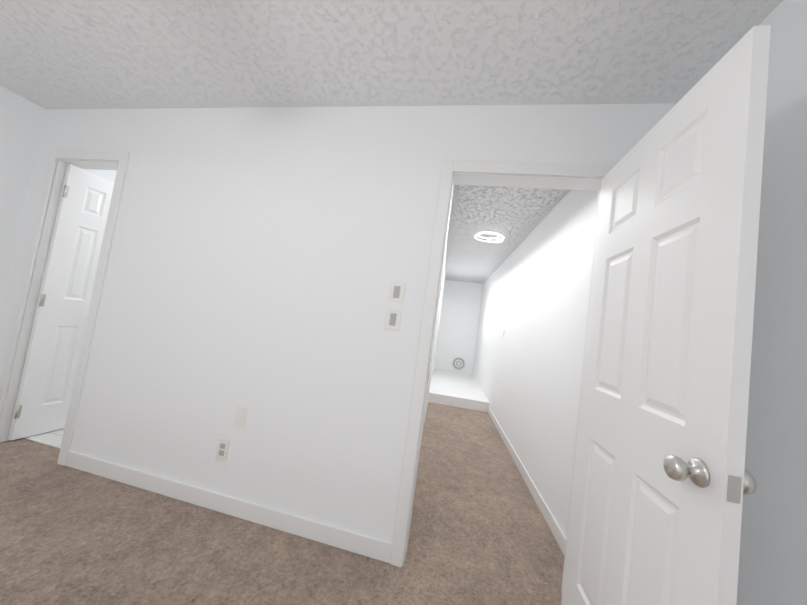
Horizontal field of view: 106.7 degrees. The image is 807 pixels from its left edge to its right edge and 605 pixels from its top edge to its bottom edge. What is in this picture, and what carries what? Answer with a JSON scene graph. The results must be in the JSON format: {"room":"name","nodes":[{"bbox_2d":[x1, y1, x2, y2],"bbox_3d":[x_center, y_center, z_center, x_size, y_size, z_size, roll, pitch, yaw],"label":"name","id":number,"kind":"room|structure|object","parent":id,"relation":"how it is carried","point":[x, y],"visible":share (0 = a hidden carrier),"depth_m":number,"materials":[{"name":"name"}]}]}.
{"room":"empty bedroom","nodes":[
{"label":"empty bedroom","id":0,"kind":"room"},
{"bbox_2d":[24,428,63,448],"bbox_3d":[-2.219,1.115,3.025,1.290,0.006,1.870,7,-4,11],"label":"floor","id":1,"kind":"structure","parent":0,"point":[52,438],"depth_m":2.21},
{"bbox_2d":[0,85,116,310],"bbox_3d":[-3.072,-0.332,1.506,0.120,2.440,5.660,7,-4,11],"label":"wall","id":2,"kind":"structure","parent":0,"point":[21,120],"depth_m":2.17,"materials":[{"name":"white paint"}]},
{"bbox_2d":[0,402,563,604],"bbox_3d":[-0.744,1.408,3.458,5.740,0.120,10.660,7,-4,11],"label":"floor","id":3,"kind":"structure","parent":0,"point":[480,533],"depth_m":1.51,"materials":[{"name":"carpet"}]},
{"bbox_2d":[0,103,676,542],"bbox_3d":[-1.185,-0.048,1.917,5.140,2.440,0.120,7,-4,11],"label":"wall","id":4,"kind":"structure","parent":0,"point":[260,259],"depth_m":1.77,"materials":[{"name":"white paint"}]},
{"bbox_2d":[8,164,113,440],"bbox_3d":[-2.563,-0.005,2.456,0.173,2.030,0.591,7,-4,11],"label":"bathroom door","id":5,"kind":"structure","parent":4,"relation":"in","point":[51,362],"depth_m":2.29,"materials":[{"name":"white painted wood"},{"name":"brushed nickel"}]},
{"bbox_2d":[0,150,129,465],"bbox_3d":[-2.375,-0.030,2.142,0.720,2.114,0.154,7,-4,11],"label":"door frame","id":6,"kind":"structure","parent":4,"relation":"attached to","point":[29,293],"depth_m":2.12,"materials":[{"name":"white wood"}]},
{"bbox_2d":[216,438,229,460],"bbox_3d":[-1.052,0.854,1.744,0.070,0.115,0.008,7,-4,11],"label":"electrical outlet","id":7,"kind":"object","parent":4,"relation":"attached to","point":[222,449],"visible":1,"depth_m":1.74,"materials":[{"name":"white plastic"}]},
{"bbox_2d":[65,450,392,562],"bbox_3d":[-1.117,1.135,1.728,2.170,0.095,0.013,7,-4,11],"label":"baseboard","id":8,"kind":"structure","parent":4,"relation":"attached to","point":[348,540],"depth_m":1.66,"materials":[{"name":"white wood"}]},
{"bbox_2d":[234,406,247,427],"bbox_3d":[-0.945,0.665,1.742,0.070,0.115,0.005,7,-4,11],"label":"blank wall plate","id":9,"kind":"object","parent":4,"relation":"attached to","point":[240,417],"visible":1,"depth_m":1.74,"materials":[{"name":"white plastic"}]},
{"bbox_2d":[384,308,401,330],"bbox_3d":[-0.057,0.092,1.624,0.085,0.110,0.008,7,-4,11],"label":"light switch","id":10,"kind":"object","parent":4,"relation":"attached to","point":[393,319],"visible":1,"depth_m":1.62,"materials":[{"name":"white plastic"}]},
{"bbox_2d":[388,281,405,302],"bbox_3d":[-0.037,-0.057,1.633,0.085,0.110,0.008,7,-4,11],"label":"light switch","id":11,"kind":"object","parent":4,"relation":"attached to","point":[396,291],"visible":1,"depth_m":1.63,"materials":[{"name":"white plastic"}]},
{"bbox_2d":[390,160,614,592],"bbox_3d":[0.528,0.327,1.556,0.905,2.114,0.154,7,-4,11],"label":"door frame","id":12,"kind":"structure","parent":4,"relation":"attached to","point":[535,175],"depth_m":1.57,"materials":[{"name":"white wood"}]},
{"bbox_2d":[561,25,770,604],"bbox_3d":[0.810,0.362,1.046,0.173,2.030,0.777,7,-4,11],"label":"hall door","id":13,"kind":"structure","parent":4,"relation":"in","point":[664,481],"depth_m":0.87,"materials":[{"name":"white painted wood"},{"name":"brushed nickel"}]},
{"bbox_2d":[0,0,782,283],"bbox_3d":[-0.402,-1.107,3.623,5.740,0.112,10.660,7,-4,11],"label":"ceiling","id":14,"kind":"structure","parent":0,"point":[92,54],"depth_m":1.44,"materials":[{"name":"white paint"}]},
{"bbox_2d":[474,230,503,242],"bbox_3d":[1.041,-0.799,3.631,0.357,0.109,0.469,7,-4,11],"label":"light","id":15,"kind":"object","parent":14,"relation":"attached to","point":[491,233],"visible":1,"depth_m":3.57,"materials":[{"name":"white glass"}]},
{"bbox_2d":[430,237,447,384],"bbox_3d":[0.465,0.358,4.677,0.120,2.440,6.140,7,-4,8],"label":"wall","id":16,"kind":"structure","parent":0,"point":[438,320],"depth_m":5.95,"materials":[{"name":"white paint"}]},
{"bbox_2d":[420,245,446,447],"bbox_3d":[0.353,0.440,3.466,0.023,2.096,0.896,7,-4,8],"label":"door frame","id":17,"kind":"structure","parent":16,"relation":"attached to","point":[435,339],"depth_m":3.80,"materials":[{"name":"white wood"}]},
{"bbox_2d":[434,280,482,374],"bbox_3d":[1.377,0.673,7.578,1.190,2.440,0.120,7,-4,8],"label":"wall","id":18,"kind":"structure","parent":0,"point":[459,320],"depth_m":7.53,"materials":[{"name":"white paint"}]},
{"bbox_2d":[452,357,465,369],"bbox_3d":[1.368,1.512,7.436,0.340,0.340,0.024,7,-4,8],"label":"air vent","id":19,"kind":"object","parent":18,"relation":"in","point":[458,363],"visible":1,"depth_m":7.43,"materials":[{"name":"white plastic"}]},
{"bbox_2d":[428,369,489,411],"bbox_3d":[1.039,1.687,6.085,0.950,0.150,2.750,7,-4,8],"label":"ledge","id":20,"kind":"structure","parent":0,"point":[455,389],"depth_m":5.15,"materials":[{"name":"white"}]},
{"bbox_2d":[472,190,598,536],"bbox_3d":[1.510,0.488,4.487,0.120,2.440,6.225,7,-4,8],"label":"wall","id":21,"kind":"structure","parent":0,"point":[527,372],"depth_m":2.53,"materials":[{"name":"white paint"}]},
{"bbox_2d":[488,407,565,555],"bbox_3d":[1.109,1.528,3.054,0.204,0.090,3.245,7,-4,11],"label":"baseboard","id":22,"kind":"structure","parent":21,"relation":"attached to","point":[555,529],"depth_m":2.29,"materials":[{"name":"white wood"}]},
{"bbox_2d":[736,0,806,604],"bbox_3d":[0.926,0.093,-0.313,0.120,2.440,3.670,7,-4,11],"label":"wall","id":23,"kind":"structure","parent":0,"point":[773,557],"depth_m":0.89,"materials":[{"name":"white paint"}]}
]}

